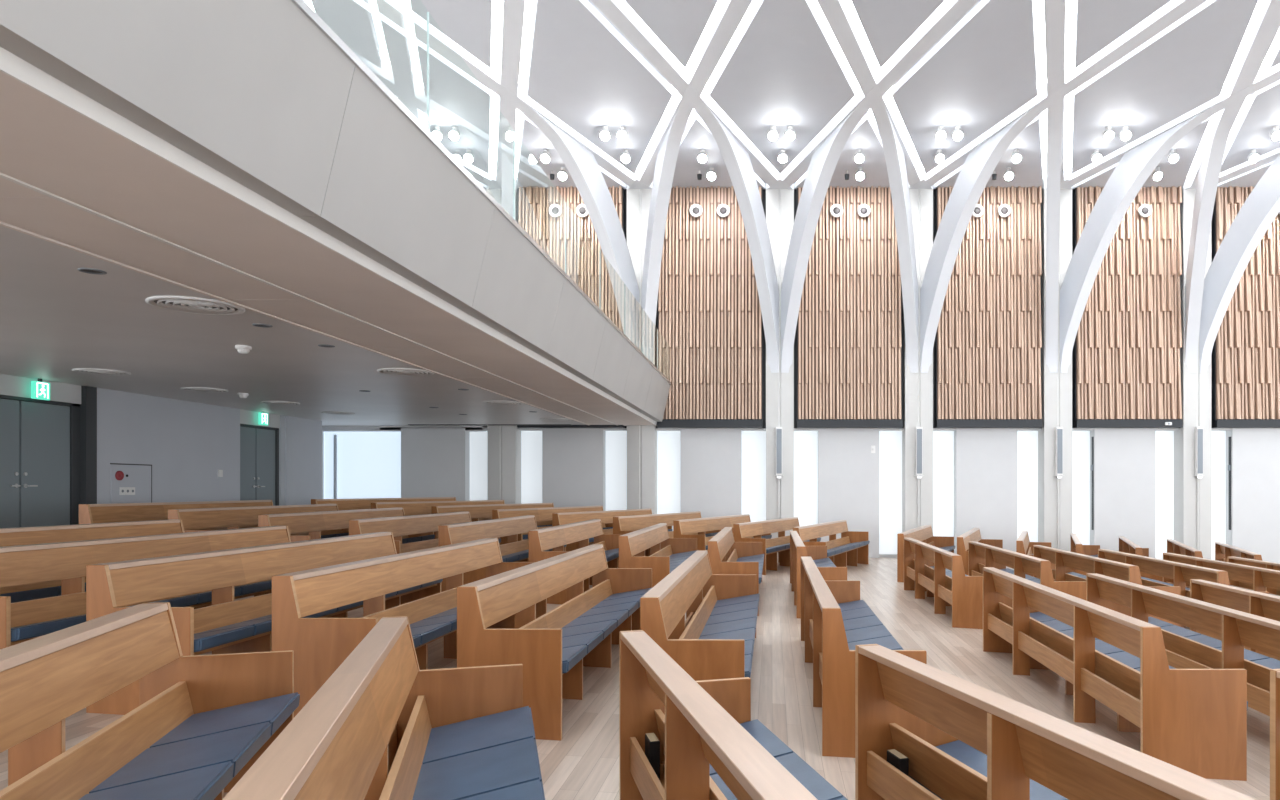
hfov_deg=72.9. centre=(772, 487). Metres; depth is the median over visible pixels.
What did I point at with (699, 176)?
ceiling sensor
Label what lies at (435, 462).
wall
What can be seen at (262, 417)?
exit sign
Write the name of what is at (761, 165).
ceiling beam
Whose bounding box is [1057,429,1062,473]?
grille
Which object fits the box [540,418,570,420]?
ceiling vent
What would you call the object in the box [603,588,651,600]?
cushion
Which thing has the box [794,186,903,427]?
panel
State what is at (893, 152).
rib
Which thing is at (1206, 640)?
cushion
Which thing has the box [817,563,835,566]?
cushion
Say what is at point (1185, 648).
pew
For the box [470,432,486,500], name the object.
window
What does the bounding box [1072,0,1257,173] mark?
ceiling panel
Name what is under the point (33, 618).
cushion
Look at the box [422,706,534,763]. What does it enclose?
cushion
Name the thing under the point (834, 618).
pew
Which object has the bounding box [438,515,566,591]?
pew
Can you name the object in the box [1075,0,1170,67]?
ceiling panel
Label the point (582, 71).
ceiling panel
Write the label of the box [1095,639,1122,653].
cushion
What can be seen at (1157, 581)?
cushion
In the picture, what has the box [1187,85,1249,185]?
ceiling beam
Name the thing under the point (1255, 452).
wall
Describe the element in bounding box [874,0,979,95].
ceiling beam
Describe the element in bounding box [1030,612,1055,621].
cushion
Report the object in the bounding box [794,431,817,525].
window
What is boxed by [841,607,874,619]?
cushion
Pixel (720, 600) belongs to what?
cushion
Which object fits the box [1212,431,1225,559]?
window
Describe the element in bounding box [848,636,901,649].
cushion
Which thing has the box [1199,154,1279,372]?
rib
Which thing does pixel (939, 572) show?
pew
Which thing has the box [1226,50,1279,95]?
ceiling beam
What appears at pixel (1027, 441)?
window
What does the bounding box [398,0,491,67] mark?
ceiling panel
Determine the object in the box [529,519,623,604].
pew
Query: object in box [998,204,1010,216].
air nozzle
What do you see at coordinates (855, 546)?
cushion
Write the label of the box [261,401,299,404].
ceiling vent
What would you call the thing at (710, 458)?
wall
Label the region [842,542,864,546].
cushion
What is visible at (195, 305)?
ceiling vent
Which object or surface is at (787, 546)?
cushion
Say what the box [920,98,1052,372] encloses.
rib
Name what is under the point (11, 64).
balcony lip
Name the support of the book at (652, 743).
on the pew at (711, 748)
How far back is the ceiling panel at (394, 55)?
14.88 m
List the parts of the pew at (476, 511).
panel, rail, panel, panel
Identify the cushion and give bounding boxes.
[0,586,57,602]
[11,615,85,641]
[29,614,85,624]
[56,582,85,595]
[79,761,233,799]
[89,722,271,792]
[127,595,197,606]
[150,692,299,747]
[154,587,240,603]
[192,581,271,595]
[194,625,253,651]
[196,617,271,635]
[243,608,336,621]
[321,534,334,538]
[335,533,348,536]
[336,601,362,611]
[385,591,396,597]
[396,585,420,594]
[404,536,421,543]
[410,614,456,631]
[410,622,451,645]
[412,635,420,647]
[412,737,541,799]
[420,579,442,587]
[421,534,434,540]
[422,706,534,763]
[423,609,456,619]
[461,779,544,799]
[502,552,528,559]
[502,555,518,561]
[561,619,616,640]
[562,610,628,627]
[562,631,603,653]
[562,645,587,673]
[577,601,638,617]
[591,594,643,608]
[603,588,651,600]
[605,551,618,557]
[606,554,614,561]
[669,550,696,556]
[670,553,693,558]
[670,555,690,560]
[670,558,687,562]
[670,561,683,565]
[699,627,755,640]
[700,617,756,635]
[706,608,757,624]
[710,600,758,615]
[710,719,794,775]
[710,753,844,799]
[714,594,759,606]
[736,557,763,561]
[737,554,763,560]
[745,640,753,658]
[745,654,752,677]
[766,545,784,550]
[766,547,776,552]
[768,544,789,548]
[813,558,829,562]
[815,560,832,565]
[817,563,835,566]
[827,547,847,551]
[827,549,841,554]
[827,551,834,556]
[828,545,853,550]
[835,544,859,548]
[838,600,869,610]
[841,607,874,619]
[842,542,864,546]
[843,615,882,630]
[845,625,891,642]
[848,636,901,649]
[909,740,986,799]
[999,568,1013,572]
[1025,575,1037,579]
[1030,579,1039,583]
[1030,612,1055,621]
[1030,779,1068,799]
[1041,620,1072,630]
[1059,629,1096,639]
[1067,572,1082,575]
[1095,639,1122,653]
[1105,651,1139,668]
[1148,617,1173,626]
[1149,579,1165,583]
[1161,625,1200,636]
[1185,634,1221,647]
[1215,647,1269,660]
[1251,658,1279,668]
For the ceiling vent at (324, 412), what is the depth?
16.95 m
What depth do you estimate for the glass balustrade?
6.39 m
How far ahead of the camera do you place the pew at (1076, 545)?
17.76 m
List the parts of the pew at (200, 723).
post, rail, panel, panel, panel, leg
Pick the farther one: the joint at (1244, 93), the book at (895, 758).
the joint at (1244, 93)
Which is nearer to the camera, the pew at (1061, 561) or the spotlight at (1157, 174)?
the pew at (1061, 561)
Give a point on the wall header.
(324, 428)
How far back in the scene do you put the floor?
6.52 m
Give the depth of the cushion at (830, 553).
15.34 m
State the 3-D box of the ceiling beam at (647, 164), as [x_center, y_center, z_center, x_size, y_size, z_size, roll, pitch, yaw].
[-2.314,-7.300,18.050,0.630,0.300,5.176,0,0,-19]
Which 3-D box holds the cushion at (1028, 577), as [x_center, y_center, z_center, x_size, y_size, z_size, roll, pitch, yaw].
[3.644,1.385,12.643,0.443,0.147,0.527,0,0,0]
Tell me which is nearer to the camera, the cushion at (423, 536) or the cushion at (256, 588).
the cushion at (256, 588)
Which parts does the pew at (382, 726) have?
rail, panel, post, rack rail, panel, panel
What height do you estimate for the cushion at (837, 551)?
0.147 m
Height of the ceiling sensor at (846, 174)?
0.200 m
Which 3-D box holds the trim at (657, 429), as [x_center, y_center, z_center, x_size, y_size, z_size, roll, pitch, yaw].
[-1.480,-1.430,20.805,2.673,0.060,0.370,0,0,0]
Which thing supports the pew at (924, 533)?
on the floor
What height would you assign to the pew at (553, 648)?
0.900 m
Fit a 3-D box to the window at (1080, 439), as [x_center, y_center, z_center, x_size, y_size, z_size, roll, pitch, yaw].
[7.543,0.309,20.945,0.722,3.418,0.050,0,0,0]
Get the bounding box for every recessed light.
[77,268,106,274]
[252,324,272,327]
[318,344,334,346]
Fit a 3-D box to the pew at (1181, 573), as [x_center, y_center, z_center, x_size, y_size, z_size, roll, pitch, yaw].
[5.669,1.450,12.114,0.643,0.900,3.780,0,0,0]
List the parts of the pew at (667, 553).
post, rail, panel, panel, post, panel, panel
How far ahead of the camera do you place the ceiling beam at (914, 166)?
17.92 m
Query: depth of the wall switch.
15.60 m
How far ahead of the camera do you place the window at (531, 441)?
20.92 m
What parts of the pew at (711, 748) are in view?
rack rail, panel, post, panel, panel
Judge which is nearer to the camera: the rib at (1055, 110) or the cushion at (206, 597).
the cushion at (206, 597)
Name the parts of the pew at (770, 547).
panel, rail, panel, leg, panel, post, leg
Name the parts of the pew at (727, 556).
rail, panel, post, panel, panel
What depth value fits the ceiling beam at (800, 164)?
17.90 m
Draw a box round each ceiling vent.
[72,368,130,375]
[145,296,244,314]
[181,387,227,392]
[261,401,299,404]
[321,411,354,414]
[377,368,433,375]
[408,424,570,424]
[483,401,523,404]
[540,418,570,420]
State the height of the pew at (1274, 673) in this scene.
0.966 m
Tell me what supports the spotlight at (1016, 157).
attached to the ceiling panel at (1028, 172)
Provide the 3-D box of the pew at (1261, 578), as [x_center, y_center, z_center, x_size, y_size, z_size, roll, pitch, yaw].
[6.731,1.512,12.114,0.643,0.900,3.780,0,0,0]
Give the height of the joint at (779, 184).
0.303 m
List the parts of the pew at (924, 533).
panel, rail, panel, panel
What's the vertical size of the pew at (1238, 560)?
0.900 m
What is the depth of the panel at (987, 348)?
20.34 m
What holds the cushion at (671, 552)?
on the pew at (667, 553)
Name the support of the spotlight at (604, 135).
attached to the ceiling panel at (582, 71)
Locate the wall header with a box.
[322,426,486,431]
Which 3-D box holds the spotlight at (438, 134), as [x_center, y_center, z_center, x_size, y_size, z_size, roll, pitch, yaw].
[-6.650,-7.038,16.960,0.209,0.275,0.229,0,0,0]
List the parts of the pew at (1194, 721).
panel, post, leg, rack rail, panel, panel, leg, rail, post, leg, panel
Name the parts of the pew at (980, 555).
rack rail, panel, panel, post, panel, rail, post, panel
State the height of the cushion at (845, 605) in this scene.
0.147 m
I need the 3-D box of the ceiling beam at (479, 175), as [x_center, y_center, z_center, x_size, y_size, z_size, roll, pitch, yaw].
[-7.313,-7.300,18.050,0.630,0.300,5.176,0,0,19]
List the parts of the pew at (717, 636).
rail, post, panel, rack rail, panel, post, panel, panel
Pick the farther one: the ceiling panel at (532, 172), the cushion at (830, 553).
the ceiling panel at (532, 172)
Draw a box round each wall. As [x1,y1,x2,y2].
[0,374,321,505]
[401,428,469,500]
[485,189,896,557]
[542,428,605,510]
[680,428,741,517]
[818,428,878,557]
[954,428,1016,553]
[1090,428,1154,557]
[1226,428,1279,562]
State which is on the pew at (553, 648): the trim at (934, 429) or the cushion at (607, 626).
the cushion at (607, 626)
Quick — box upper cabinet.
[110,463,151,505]
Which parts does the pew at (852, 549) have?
panel, rail, panel, post, panel, leg, leg, panel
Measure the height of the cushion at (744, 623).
0.147 m
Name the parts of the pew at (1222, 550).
panel, post, panel, rail, post, panel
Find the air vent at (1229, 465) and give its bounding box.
[1228,437,1230,529]
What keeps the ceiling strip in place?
attached to the ceiling at (56, 318)
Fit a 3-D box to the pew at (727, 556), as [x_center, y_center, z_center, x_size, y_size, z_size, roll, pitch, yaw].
[-0.448,1.090,12.114,0.643,0.900,3.780,0,0,0]
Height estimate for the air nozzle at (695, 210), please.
0.310 m
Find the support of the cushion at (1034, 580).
on the pew at (980, 555)
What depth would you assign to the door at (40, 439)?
11.85 m
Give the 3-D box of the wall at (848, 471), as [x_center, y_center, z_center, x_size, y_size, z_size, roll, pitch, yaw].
[1.853,0.179,20.755,1.470,3.238,0.310,0,0,0]
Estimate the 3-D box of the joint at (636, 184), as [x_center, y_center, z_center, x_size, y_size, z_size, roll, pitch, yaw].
[-3.147,-7.298,20.275,0.710,0.303,0.774,0,0,43]
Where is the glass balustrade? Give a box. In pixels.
[291,0,670,384]
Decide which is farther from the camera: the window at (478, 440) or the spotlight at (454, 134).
the window at (478, 440)
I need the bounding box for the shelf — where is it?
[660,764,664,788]
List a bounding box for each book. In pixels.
[645,733,659,779]
[887,749,908,775]
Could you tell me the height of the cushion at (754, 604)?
0.147 m
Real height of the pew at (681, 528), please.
0.966 m
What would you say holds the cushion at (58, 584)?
on the pew at (78, 532)
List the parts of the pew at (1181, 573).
panel, post, rail, panel, panel, post, panel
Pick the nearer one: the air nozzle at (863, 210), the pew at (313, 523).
the pew at (313, 523)
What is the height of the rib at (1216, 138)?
4.690 m
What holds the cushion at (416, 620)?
on the pew at (320, 646)
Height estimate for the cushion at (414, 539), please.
0.147 m
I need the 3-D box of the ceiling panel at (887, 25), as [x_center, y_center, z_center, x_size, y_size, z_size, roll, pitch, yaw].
[1.853,-7.235,10.650,2.523,0.120,7.493,0,0,-19]
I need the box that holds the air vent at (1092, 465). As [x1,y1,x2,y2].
[1091,437,1093,529]
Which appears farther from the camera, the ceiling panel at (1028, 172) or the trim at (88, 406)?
the ceiling panel at (1028, 172)
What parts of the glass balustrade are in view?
glass panel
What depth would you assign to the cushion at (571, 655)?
5.26 m
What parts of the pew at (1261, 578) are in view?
panel, post, rail, post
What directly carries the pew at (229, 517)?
on the floor
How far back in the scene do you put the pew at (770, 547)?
16.29 m
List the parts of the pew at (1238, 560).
panel, rail, panel, panel, post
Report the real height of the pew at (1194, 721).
0.900 m
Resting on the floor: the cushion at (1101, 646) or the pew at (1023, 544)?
the pew at (1023, 544)
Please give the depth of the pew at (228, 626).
5.84 m
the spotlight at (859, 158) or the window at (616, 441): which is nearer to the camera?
the spotlight at (859, 158)
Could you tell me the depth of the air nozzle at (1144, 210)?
20.19 m
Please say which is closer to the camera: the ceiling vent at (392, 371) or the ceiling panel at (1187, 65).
the ceiling vent at (392, 371)
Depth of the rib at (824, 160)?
18.93 m
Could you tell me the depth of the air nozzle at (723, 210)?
20.19 m
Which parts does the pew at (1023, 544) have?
rail, panel, panel, panel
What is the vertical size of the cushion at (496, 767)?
0.147 m
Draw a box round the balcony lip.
[0,47,655,424]
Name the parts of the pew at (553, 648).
panel, post, rail, panel, panel, leg, post, leg, leg, panel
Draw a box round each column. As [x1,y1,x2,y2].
[487,178,520,503]
[627,189,656,513]
[766,183,793,552]
[902,189,932,531]
[1038,179,1071,551]
[1174,186,1211,559]
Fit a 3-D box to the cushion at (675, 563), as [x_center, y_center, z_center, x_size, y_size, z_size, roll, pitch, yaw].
[-1.417,1.088,11.585,0.443,0.147,0.527,0,0,0]
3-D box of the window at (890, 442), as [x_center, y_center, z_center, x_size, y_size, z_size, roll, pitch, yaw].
[2.828,0.113,20.945,0.722,3.026,0.050,0,0,0]
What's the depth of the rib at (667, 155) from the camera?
18.82 m
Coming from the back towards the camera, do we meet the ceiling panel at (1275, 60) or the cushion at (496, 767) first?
the ceiling panel at (1275, 60)
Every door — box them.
[0,395,79,527]
[240,424,278,505]
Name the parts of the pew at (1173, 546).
panel, post, rail, panel, post, panel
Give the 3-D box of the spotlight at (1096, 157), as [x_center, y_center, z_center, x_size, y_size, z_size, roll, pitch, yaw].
[6.892,-7.038,18.130,0.209,0.275,0.229,0,0,0]
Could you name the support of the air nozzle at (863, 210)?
attached to the panel at (849, 339)
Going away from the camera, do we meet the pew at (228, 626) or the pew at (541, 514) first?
the pew at (228, 626)
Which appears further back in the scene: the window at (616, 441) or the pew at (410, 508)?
the window at (616, 441)
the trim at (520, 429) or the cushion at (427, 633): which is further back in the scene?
the trim at (520, 429)
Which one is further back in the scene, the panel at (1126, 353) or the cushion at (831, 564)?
the panel at (1126, 353)
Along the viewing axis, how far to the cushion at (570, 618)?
6.85 m
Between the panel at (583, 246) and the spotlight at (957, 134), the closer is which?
the spotlight at (957, 134)
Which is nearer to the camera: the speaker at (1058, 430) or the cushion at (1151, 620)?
the cushion at (1151, 620)
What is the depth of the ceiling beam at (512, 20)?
13.82 m
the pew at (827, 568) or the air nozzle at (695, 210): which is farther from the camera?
the air nozzle at (695, 210)
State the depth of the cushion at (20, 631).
5.24 m
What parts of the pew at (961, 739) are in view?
rack rail, panel, panel, post, panel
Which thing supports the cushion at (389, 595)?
on the pew at (228, 626)
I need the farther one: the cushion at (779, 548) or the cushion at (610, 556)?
the cushion at (779, 548)
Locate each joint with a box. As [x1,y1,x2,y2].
[488,168,501,188]
[499,70,517,99]
[627,169,652,188]
[682,70,699,108]
[766,172,792,188]
[864,70,882,108]
[908,169,932,188]
[1045,168,1071,188]
[1046,83,1064,99]
[1184,176,1196,188]
[1228,83,1252,99]
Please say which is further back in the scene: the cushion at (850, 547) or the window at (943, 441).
the window at (943, 441)
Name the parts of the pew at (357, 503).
panel, rail, panel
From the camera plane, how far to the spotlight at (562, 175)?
19.10 m
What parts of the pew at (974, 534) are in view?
panel, rail, panel, panel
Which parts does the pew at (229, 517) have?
panel, post, rail, panel, panel, panel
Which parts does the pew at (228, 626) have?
panel, post, panel, rail, leg, panel, leg, leg, panel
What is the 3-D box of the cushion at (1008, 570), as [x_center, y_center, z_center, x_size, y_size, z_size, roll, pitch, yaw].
[3.644,1.385,13.700,0.443,0.147,0.527,0,0,0]
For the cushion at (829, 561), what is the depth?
13.14 m
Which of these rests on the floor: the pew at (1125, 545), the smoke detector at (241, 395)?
the pew at (1125, 545)
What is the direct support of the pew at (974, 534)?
on the floor
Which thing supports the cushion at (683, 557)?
on the pew at (667, 553)
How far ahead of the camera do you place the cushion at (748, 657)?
5.24 m
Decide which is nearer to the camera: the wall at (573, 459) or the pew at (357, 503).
the pew at (357, 503)
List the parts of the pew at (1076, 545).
post, rail, panel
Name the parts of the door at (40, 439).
handle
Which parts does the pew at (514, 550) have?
panel, rail, panel, post, panel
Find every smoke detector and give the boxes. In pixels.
[235,345,251,353]
[238,393,248,397]
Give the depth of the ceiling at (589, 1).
14.64 m
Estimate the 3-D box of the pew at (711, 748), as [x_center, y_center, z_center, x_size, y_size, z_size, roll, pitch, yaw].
[0.199,1.128,2.146,0.643,0.966,3.780,0,0,-18]
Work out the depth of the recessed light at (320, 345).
8.98 m
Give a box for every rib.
[501,98,515,217]
[511,98,638,348]
[641,99,692,362]
[692,99,778,372]
[781,98,872,372]
[871,98,917,372]
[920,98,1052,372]
[1046,99,1062,372]
[1060,98,1233,372]
[1185,98,1244,372]
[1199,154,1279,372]
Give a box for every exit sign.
[31,378,49,399]
[258,412,267,425]
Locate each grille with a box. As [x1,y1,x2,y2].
[776,429,781,473]
[917,429,921,473]
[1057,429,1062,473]
[1198,429,1202,473]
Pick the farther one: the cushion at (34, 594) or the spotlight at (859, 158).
the spotlight at (859, 158)
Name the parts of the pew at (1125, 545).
post, rail, post, panel, panel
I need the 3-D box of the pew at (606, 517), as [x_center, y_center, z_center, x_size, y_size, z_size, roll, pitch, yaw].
[-3.037,0.938,16.930,0.643,0.966,3.780,0,0,18]
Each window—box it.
[322,431,400,500]
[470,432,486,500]
[521,431,541,503]
[606,431,626,510]
[657,431,679,528]
[742,431,765,521]
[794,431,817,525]
[879,431,901,553]
[933,431,953,536]
[1017,431,1037,541]
[1072,431,1089,544]
[1155,431,1173,559]
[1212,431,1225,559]
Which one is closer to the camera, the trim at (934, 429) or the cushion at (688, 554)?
the cushion at (688, 554)
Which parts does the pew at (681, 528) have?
panel, rail, panel, panel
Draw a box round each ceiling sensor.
[550,170,554,179]
[697,170,701,179]
[845,170,848,179]
[992,170,996,179]
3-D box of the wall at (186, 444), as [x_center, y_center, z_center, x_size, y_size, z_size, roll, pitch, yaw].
[-10.225,-3.224,9.175,0.250,8.752,23.550,0,0,0]
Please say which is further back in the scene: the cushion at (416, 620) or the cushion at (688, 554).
the cushion at (688, 554)
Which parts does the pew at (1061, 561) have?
panel, post, panel, panel, rail, post, panel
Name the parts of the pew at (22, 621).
panel, post, panel, rail, panel, panel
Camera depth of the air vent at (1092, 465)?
20.66 m
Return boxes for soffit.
[0,71,656,425]
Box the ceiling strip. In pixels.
[0,177,614,424]
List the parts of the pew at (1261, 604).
panel, rail, rack rail, panel, post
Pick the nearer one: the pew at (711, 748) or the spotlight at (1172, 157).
the pew at (711, 748)
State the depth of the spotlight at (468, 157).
18.09 m
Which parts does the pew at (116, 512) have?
panel, rail, panel, panel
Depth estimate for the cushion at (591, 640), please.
5.82 m
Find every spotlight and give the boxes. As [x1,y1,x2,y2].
[432,126,442,140]
[448,126,459,140]
[463,149,473,163]
[540,149,549,163]
[558,167,566,180]
[599,126,609,140]
[617,126,626,140]
[621,149,630,163]
[697,149,706,163]
[707,167,715,180]
[768,126,777,140]
[778,149,787,163]
[785,126,794,140]
[855,149,863,163]
[856,167,864,180]
[935,149,944,163]
[936,126,945,140]
[953,126,962,140]
[1004,167,1013,180]
[1011,149,1021,163]
[1091,149,1101,163]
[1103,126,1114,140]
[1120,126,1131,140]
[1152,167,1162,180]
[1167,149,1178,163]
[1247,149,1259,163]
[1270,126,1279,140]
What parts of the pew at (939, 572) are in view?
panel, post, rack rail, leg, panel, rail, panel, post, panel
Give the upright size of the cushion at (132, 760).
0.147 m
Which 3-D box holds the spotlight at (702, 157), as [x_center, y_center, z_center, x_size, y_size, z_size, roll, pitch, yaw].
[-1.480,-7.038,18.130,0.209,0.275,0.229,0,0,0]
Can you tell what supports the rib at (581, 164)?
attached to the column at (641, 439)
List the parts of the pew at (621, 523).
panel, rail, panel, panel, panel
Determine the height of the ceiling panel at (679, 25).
0.120 m
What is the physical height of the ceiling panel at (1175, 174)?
0.120 m
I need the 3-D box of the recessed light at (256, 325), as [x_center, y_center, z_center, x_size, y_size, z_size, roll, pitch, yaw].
[-4.700,-1.498,7.870,0.159,0.011,0.159,0,0,0]
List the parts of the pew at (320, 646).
panel, post, rail, panel, panel, leg, leg, post, leg, panel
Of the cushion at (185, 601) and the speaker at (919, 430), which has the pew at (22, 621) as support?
the cushion at (185, 601)
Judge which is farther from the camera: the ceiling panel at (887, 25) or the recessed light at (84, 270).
the ceiling panel at (887, 25)
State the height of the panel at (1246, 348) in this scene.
5.840 m
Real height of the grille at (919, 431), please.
1.060 m
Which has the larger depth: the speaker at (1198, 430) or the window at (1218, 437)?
the window at (1218, 437)
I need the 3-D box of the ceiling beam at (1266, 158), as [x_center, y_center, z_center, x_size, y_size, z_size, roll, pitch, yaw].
[11.018,-7.300,18.050,0.630,0.300,5.176,0,0,-19]
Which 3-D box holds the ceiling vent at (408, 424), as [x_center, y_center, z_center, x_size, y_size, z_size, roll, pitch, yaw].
[-6.675,-1.493,20.225,3.850,0.014,0.150,0,0,0]
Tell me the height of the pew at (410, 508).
0.966 m
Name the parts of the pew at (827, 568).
post, post, rail, panel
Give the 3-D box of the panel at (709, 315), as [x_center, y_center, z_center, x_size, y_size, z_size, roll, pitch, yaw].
[-1.480,-4.360,20.543,2.663,5.840,0.555,0,0,0]
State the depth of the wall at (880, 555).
21.00 m
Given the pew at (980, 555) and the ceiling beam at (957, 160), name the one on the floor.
the pew at (980, 555)
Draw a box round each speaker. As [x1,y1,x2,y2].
[774,427,783,518]
[914,427,923,526]
[1053,427,1063,548]
[1193,427,1203,549]
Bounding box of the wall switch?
[218,470,222,476]
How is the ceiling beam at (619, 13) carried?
attached to the ceiling at (589, 1)
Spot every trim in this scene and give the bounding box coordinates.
[80,386,96,503]
[382,427,486,430]
[518,428,626,430]
[656,428,765,430]
[794,428,903,430]
[933,428,1041,430]
[1072,428,1179,430]
[1212,428,1231,430]
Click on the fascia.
(254, 91)
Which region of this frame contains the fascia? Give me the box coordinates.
[0,0,669,421]
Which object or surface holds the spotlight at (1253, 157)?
attached to the ceiling panel at (1262, 113)
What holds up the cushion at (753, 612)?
on the pew at (717, 636)
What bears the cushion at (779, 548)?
on the pew at (770, 547)
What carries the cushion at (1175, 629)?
on the pew at (1185, 648)
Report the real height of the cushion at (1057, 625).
0.147 m
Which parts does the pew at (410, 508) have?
panel, rail, panel, panel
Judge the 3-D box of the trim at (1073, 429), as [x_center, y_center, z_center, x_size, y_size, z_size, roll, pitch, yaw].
[8.518,-1.430,20.805,2.673,0.060,0.370,0,0,0]
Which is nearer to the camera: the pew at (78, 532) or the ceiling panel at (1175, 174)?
the pew at (78, 532)
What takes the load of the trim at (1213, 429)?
attached to the wall at (1255, 452)
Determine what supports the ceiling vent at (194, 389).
in the ceiling at (56, 318)
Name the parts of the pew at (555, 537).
panel, post, rail, panel, post, leg, panel, panel, leg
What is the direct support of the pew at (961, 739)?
on the floor
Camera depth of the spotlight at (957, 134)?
16.92 m
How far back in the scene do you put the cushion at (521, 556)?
11.58 m
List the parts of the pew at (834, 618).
post, rack rail, post, rail, panel, panel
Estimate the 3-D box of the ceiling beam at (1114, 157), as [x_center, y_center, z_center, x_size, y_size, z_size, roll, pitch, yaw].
[7.685,-7.300,18.050,0.630,0.300,5.176,0,0,-19]
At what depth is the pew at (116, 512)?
11.12 m
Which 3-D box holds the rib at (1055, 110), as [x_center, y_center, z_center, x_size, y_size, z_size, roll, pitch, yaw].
[6.011,-5.095,18.239,0.270,4.690,5.529,0,0,17]
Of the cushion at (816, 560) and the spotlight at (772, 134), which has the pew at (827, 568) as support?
the cushion at (816, 560)
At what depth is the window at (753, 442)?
20.92 m
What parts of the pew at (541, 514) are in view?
panel, rail, panel, panel, panel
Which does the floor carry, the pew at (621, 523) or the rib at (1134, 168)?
the pew at (621, 523)
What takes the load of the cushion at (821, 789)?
on the pew at (711, 748)
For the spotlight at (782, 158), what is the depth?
18.09 m
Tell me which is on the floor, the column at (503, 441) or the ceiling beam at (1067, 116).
the column at (503, 441)
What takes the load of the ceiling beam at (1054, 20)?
attached to the ceiling at (589, 1)
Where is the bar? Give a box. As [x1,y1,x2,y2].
[334,435,336,498]
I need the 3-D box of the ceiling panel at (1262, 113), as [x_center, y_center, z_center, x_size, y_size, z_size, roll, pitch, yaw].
[10.191,-7.235,15.582,2.522,0.120,7.455,0,0,-19]
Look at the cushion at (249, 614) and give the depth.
6.29 m
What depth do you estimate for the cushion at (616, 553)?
12.57 m
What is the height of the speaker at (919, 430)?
3.202 m
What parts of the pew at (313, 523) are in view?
panel, post, rail, panel, panel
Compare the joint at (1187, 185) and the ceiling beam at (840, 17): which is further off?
the joint at (1187, 185)
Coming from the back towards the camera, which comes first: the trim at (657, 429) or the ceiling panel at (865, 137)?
the trim at (657, 429)
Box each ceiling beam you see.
[304,0,314,11]
[362,0,522,95]
[452,154,495,185]
[489,85,526,182]
[491,0,535,95]
[518,81,639,185]
[590,0,691,95]
[638,85,706,186]
[687,0,754,95]
[700,82,777,185]
[783,82,863,185]
[814,0,877,95]
[857,86,923,185]
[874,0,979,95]
[926,81,1046,186]
[1033,0,1076,95]
[1038,85,1073,181]
[1041,0,1206,95]
[1064,81,1229,185]
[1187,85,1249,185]
[1218,148,1279,183]
[1224,0,1279,95]
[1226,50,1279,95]
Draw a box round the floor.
[0,553,1269,799]
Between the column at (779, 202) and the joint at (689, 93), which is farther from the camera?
the column at (779, 202)
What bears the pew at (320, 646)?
on the floor
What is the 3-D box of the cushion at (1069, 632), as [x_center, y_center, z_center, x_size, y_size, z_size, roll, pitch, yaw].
[2.581,1.323,7.392,0.443,0.147,0.527,0,0,0]
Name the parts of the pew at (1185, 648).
panel, post, rail, panel, panel, rack rail, post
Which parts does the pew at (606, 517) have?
panel, rail, panel, panel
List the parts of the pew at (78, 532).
panel, rail, panel, panel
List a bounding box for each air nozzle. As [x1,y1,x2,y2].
[549,204,561,216]
[576,204,587,216]
[689,204,702,216]
[717,204,729,216]
[830,204,842,216]
[857,204,869,216]
[972,204,983,216]
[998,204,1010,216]
[1138,204,1151,216]
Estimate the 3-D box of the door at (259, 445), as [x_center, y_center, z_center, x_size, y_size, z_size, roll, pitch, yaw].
[-10.224,-0.144,16.785,0.192,2.192,1.750,0,0,0]
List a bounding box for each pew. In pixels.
[0,519,184,602]
[0,526,290,648]
[0,602,299,799]
[79,500,272,529]
[86,532,442,714]
[168,504,348,538]
[222,616,544,799]
[258,508,434,543]
[272,538,546,716]
[311,497,455,515]
[349,511,500,553]
[371,500,504,520]
[431,503,553,538]
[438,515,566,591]
[457,544,651,740]
[492,506,612,544]
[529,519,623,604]
[552,509,672,550]
[613,511,721,556]
[619,523,696,587]
[619,630,847,799]
[640,550,759,680]
[673,514,771,550]
[708,527,763,615]
[733,517,820,574]
[790,531,847,618]
[793,520,869,566]
[801,556,926,757]
[855,644,1256,799]
[897,525,954,581]
[904,537,982,628]
[957,528,1003,574]
[968,541,1085,599]
[983,567,1247,780]
[1016,531,1050,575]
[1033,545,1179,625]
[1071,533,1099,574]
[1086,573,1279,715]
[1098,549,1268,628]
[1119,536,1162,581]
[1163,553,1279,595]
[1167,539,1202,557]
[1190,579,1279,660]
[1215,542,1261,561]
[1228,556,1279,595]
[1270,669,1279,799]
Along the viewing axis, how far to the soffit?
4.91 m
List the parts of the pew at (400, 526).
panel, post, rail, panel, panel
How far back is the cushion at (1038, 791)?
3.27 m
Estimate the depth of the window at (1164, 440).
20.92 m
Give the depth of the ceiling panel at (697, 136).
18.82 m
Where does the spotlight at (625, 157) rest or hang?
attached to the ceiling panel at (582, 71)
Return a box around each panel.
[311,0,489,173]
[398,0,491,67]
[516,115,626,188]
[517,186,626,427]
[527,0,672,173]
[625,0,717,68]
[656,186,765,427]
[672,113,765,188]
[709,0,854,173]
[794,113,889,188]
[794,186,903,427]
[851,0,944,67]
[892,0,1036,173]
[933,116,1042,188]
[933,186,1042,427]
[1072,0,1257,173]
[1072,117,1209,188]
[1072,186,1182,427]
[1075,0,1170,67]
[1212,186,1279,427]
[1217,161,1273,187]
[1220,80,1279,172]
[1270,42,1279,67]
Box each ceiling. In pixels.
[0,225,656,426]
[516,0,1279,183]
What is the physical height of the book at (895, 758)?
0.161 m

